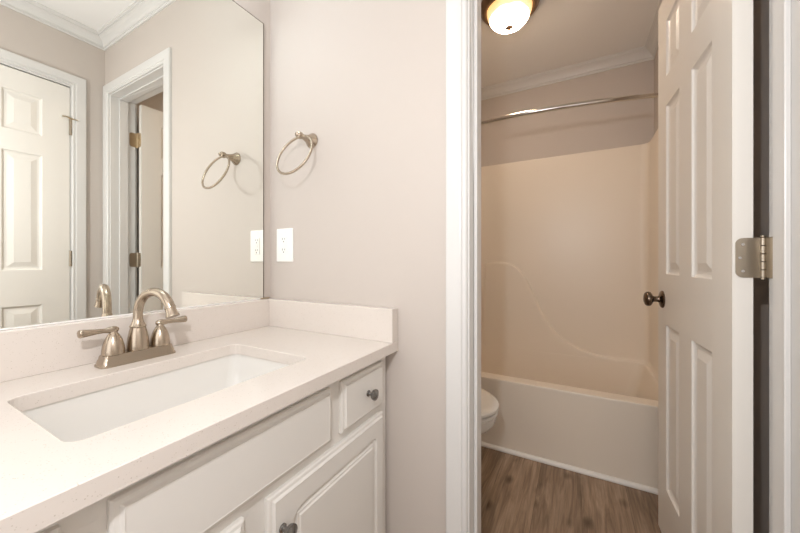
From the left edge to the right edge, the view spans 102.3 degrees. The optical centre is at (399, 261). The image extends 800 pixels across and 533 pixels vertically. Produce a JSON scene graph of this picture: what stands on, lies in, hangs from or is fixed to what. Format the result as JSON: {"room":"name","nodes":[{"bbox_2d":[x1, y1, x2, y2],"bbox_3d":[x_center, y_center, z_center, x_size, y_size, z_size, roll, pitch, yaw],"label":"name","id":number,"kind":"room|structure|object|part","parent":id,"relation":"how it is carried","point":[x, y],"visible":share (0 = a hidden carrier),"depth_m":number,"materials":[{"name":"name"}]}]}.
{"room":"bathroom","nodes":[
{"label":"bathroom","id":0,"kind":"room"},
{"bbox_2d":[234,0,269,296],"bbox_3d":[-0.610,-0.156,1.193,0.100,2.412,3.870,0,0,29],"label":"wall","id":1,"kind":"structure","parent":0,"point":[260,9],"depth_m":1.25,"materials":[{"name":"beige paint"}]},
{"bbox_2d":[0,0,269,329],"bbox_3d":[-0.742,-0.383,0.836,0.009,1.055,0.958,0,0,29],"label":"mirror","id":2,"kind":"object","parent":1,"relation":"attached to","point":[132,131],"visible":1,"depth_m":0.86,"materials":[{"name":"white mirror"}]},
{"bbox_2d":[0,298,274,381],"bbox_3d":[-0.731,0.195,0.828,0.036,0.101,0.984,0,0,29],"label":"backsplash","id":3,"kind":"structure","parent":1,"relation":"attached to","point":[35,350],"depth_m":0.77,"materials":[{"name":"stone"}]},
{"bbox_2d":[270,0,445,532],"bbox_3d":[0.176,-0.156,0.967,1.497,2.412,0.127,0,0,29],"label":"wall","id":4,"kind":"structure","parent":0,"point":[366,210],"depth_m":1.02,"materials":[{"name":"beige paint"}]},
{"bbox_2d":[277,228,292,261],"bbox_3d":[-0.440,-0.060,1.225,0.086,0.128,0.009,0,0,29],"label":"wall outlet","id":5,"kind":"object","parent":4,"relation":"attached to","point":[284,236],"visible":1,"depth_m":1.22,"materials":[{"name":"white plastic"}]},
{"bbox_2d":[281,236,286,253],"bbox_3d":[-0.441,-0.060,1.223,0.034,0.067,0.003,0,0,29],"label":"receptacle","id":6,"kind":"object","parent":5,"relation":"attached to","point":[283,238],"depth_m":1.22,"materials":[{"name":"white plastic"}]},
{"bbox_2d":[276,131,317,174],"bbox_3d":[-0.343,-0.372,1.108,0.159,0.177,0.121,0,0,29],"label":"towel ring","id":7,"kind":"object","parent":4,"relation":"attached to","point":[311,140],"visible":1,"depth_m":1.10,"materials":[{"name":"silver metal"}]},
{"bbox_2d":[446,0,799,532],"bbox_3d":[0.492,-0.009,0.786,0.756,2.118,0.142,0,0,29],"label":"door frame","id":8,"kind":"structure","parent":4,"relation":"attached to","point":[784,15],"depth_m":0.88,"materials":[{"name":"white paint"}]},
{"bbox_2d":[643,0,772,532],"bbox_3d":[0.896,0.025,0.978,0.153,2.033,0.648,0,0,26],"label":"door","id":9,"kind":"structure","parent":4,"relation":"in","point":[709,256],"depth_m":0.86,"materials":[{"name":"white paint"}]},
{"bbox_3d":[0.969,0.145,1.234,0.059,0.065,0.065,0,0,26],"label":"knob","id":10,"kind":"part","parent":9,"relation":"part of","materials":[{"name":"brown metal"}]},
{"bbox_2d":[481,60,653,166],"bbox_3d":[0.994,-0.156,2.465,1.497,2.412,0.100,0,0,29],"label":"wall","id":11,"kind":"structure","parent":0,"point":[597,127],"depth_m":2.28,"materials":[{"name":"beige paint"}]},
{"bbox_2d":[481,0,661,100],"bbox_3d":[0.588,-1.327,1.722,1.497,0.070,1.593,0,0,29],"label":"crown molding","id":12,"kind":"structure","parent":11,"relation":"attached to","point":[648,52],"depth_m":2.23,"materials":[{"name":"white paint"}]},
{"bbox_2d":[481,0,658,87],"bbox_3d":[0.091,-1.392,0.810,1.697,0.060,3.870,0,0,29],"label":"ceiling","id":13,"kind":"structure","parent":0,"point":[559,33],"depth_m":1.95,"materials":[{"name":"white paint"}]},
{"bbox_2d":[481,0,539,33],"bbox_3d":[0.574,-1.284,1.692,0.302,0.154,0.302,0,0,29],"label":"ceiling light","id":14,"kind":"object","parent":13,"relation":"attached to","point":[503,16],"visible":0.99,"depth_m":1.65,"materials":[{"name":"white glass"}]},
{"bbox_2d":[481,446,660,532],"bbox_3d":[0.091,1.080,0.810,1.697,0.060,3.870,0,0,29],"label":"floor","id":15,"kind":"structure","parent":0,"point":[519,494],"depth_m":1.40,"materials":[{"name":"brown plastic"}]},
{"bbox_2d":[35,357,384,532],"bbox_3d":[-0.487,0.663,0.703,0.580,0.775,0.952,0,0,29],"label":"vanity cabinet","id":16,"kind":"object","parent":15,"relation":"on","point":[316,463],"visible":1,"depth_m":0.63,"materials":[{"name":"white paint"}]},
{"bbox_3d":[-0.428,0.366,0.284,0.016,0.130,0.185,0,0,29],"label":"drawer","id":17,"kind":"part","parent":16,"relation":"part of","materials":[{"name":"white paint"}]},
{"bbox_2d":[0,326,397,532],"bbox_3d":[-0.494,0.260,0.699,0.575,0.030,0.984,0,0,29],"label":"countertop","id":18,"kind":"structure","parent":16,"relation":"on","point":[45,479],"depth_m":0.52,"materials":[{"name":"stone"}]},
{"bbox_2d":[77,288,186,368],"bbox_3d":[-0.648,0.155,0.795,0.192,0.180,0.160,0,0,-27],"label":"faucet","id":19,"kind":"object","parent":18,"relation":"on","point":[138,348],"visible":1,"depth_m":0.79,"materials":[{"name":"silver metal"}]},
{"bbox_3d":[-0.691,0.161,0.740,0.019,0.019,0.074,0,0,26],"label":"lever","id":20,"kind":"part","parent":19,"relation":"part of","materials":[{"name":"silver metal"}]},
{"bbox_3d":[-0.680,0.192,0.764,0.044,0.054,0.044,0,0,29],"label":"handle","id":21,"kind":"part","parent":19,"relation":"part of","materials":[{"name":"silver metal"}]},
{"bbox_3d":[-0.656,0.232,0.807,0.049,0.026,0.157,0,0,29],"label":"plate","id":22,"kind":"part","parent":19,"relation":"part of","materials":[{"name":"silver metal"}]},
{"bbox_3d":[-0.656,0.181,0.807,0.046,0.076,0.046,0,0,29],"label":"spout","id":23,"kind":"part","parent":19,"relation":"part of","materials":[{"name":"silver metal"}]},
{"bbox_3d":[-0.606,0.112,0.791,0.127,0.092,0.022,0,0,16],"label":"spout","id":24,"kind":"part","parent":19,"relation":"part of","materials":[{"name":"silver metal"}]},
{"bbox_3d":[-0.633,0.192,0.850,0.044,0.054,0.044,0,0,29],"label":"handle","id":25,"kind":"part","parent":19,"relation":"part of","materials":[{"name":"silver metal"}]},
{"bbox_3d":[-0.618,0.161,0.872,0.019,0.019,0.074,0,0,32],"label":"lever","id":26,"kind":"part","parent":19,"relation":"part of","materials":[{"name":"silver metal"}]},
{"bbox_2d":[22,354,287,441],"bbox_3d":[-0.466,0.350,0.695,0.338,0.150,0.486,0,0,29],"label":"sink","id":27,"kind":"object","parent":18,"relation":"in","point":[82,417],"visible":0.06,"depth_m":0.75,"materials":[{"name":"white ceramic"}]},
{"bbox_2d":[269,298,397,342],"bbox_3d":[-0.251,0.195,1.107,0.539,0.101,0.036,0,0,29],"label":"side splash","id":28,"kind":"object","parent":18,"relation":"on","point":[375,323],"visible":1,"depth_m":1.06,"materials":[{"name":"stone"}]},
{"bbox_3d":[-0.375,0.688,0.382,0.016,0.474,0.422,0,0,29],"label":"door","id":29,"kind":"part","parent":16,"relation":"part of","materials":[{"name":"white paint"}]},
{"bbox_3d":[-0.217,0.523,0.624,0.030,0.030,0.030,0,0,29],"label":"knob","id":30,"kind":"part","parent":16,"relation":"part of","materials":[{"name":"grey metal"}]},
{"bbox_3d":[-0.152,0.688,0.791,0.016,0.474,0.414,0,0,29],"label":"door","id":31,"kind":"part","parent":16,"relation":"part of","materials":[{"name":"white paint"}]},
{"bbox_3d":[-0.100,0.366,0.887,0.016,0.130,0.194,0,0,29],"label":"drawer","id":32,"kind":"part","parent":16,"relation":"part of","materials":[{"name":"white paint"}]},
{"bbox_3d":[-0.075,0.366,0.885,0.030,0.030,0.030,0,0,29],"label":"knob","id":33,"kind":"part","parent":16,"relation":"part of","materials":[{"name":"grey metal"}]},
{"bbox_2d":[481,389,498,434],"bbox_3d":[0.082,0.663,1.550,0.765,0.771,0.450,0,0,29],"label":"toilet","id":34,"kind":"object","parent":15,"relation":"on","point":[489,403],"visible":0.11,"depth_m":1.34,"materials":[{"name":"white ceramic"}]},
{"bbox_3d":[0.188,0.647,1.492,0.518,0.014,0.368,0,0,29],"label":"seat","id":35,"kind":"part","parent":34,"relation":"part of","materials":[{"name":"white ceramic"}]},
{"bbox_3d":[0.185,0.623,1.494,0.531,0.022,0.372,0,0,29],"label":"lid","id":36,"kind":"part","parent":34,"relation":"part of","materials":[{"name":"white ceramic"}]},
{"bbox_2d":[481,129,657,488],"bbox_3d":[0.789,0.146,2.090,1.493,1.803,0.750,0,0,29],"label":"bathtub","id":37,"kind":"object","parent":15,"relation":"on","point":[569,243],"visible":0.5,"depth_m":2.17,"materials":[{"name":"beige plastic"}]},
{"bbox_2d":[481,344,657,488],"bbox_3d":[0.789,0.853,2.090,1.493,0.390,0.750,0,0,29],"label":"tub","id":38,"kind":"object","parent":37,"relation":"in","point":[596,413],"depth_m":1.70,"materials":[{"name":"beige plastic"}]},
{"bbox_2d":[481,441,657,494],"bbox_3d":[0.605,1.039,1.753,1.493,0.020,0.014,0,0,29],"label":"trim","id":39,"kind":"structure","parent":37,"relation":"attached to","point":[483,444],"depth_m":1.61,"materials":[{"name":"white wood"}]},
{"bbox_2d":[654,0,768,532],"bbox_3d":[0.792,-0.156,0.428,0.100,2.412,3.870,0,0,29],"label":"wall","id":40,"kind":"structure","parent":0,"point":[760,7],"depth_m":0.87,"materials":[{"name":"beige paint"}]},
{"bbox_2d":[481,93,657,124],"bbox_3d":[0.655,-0.800,1.844,1.491,0.064,0.180,0,0,29],"label":"shower rod","id":41,"kind":"object","parent":40,"relation":"attached to","point":[652,95],"visible":0.5,"depth_m":1.65,"materials":[{"name":"silver metal"}]}
]}

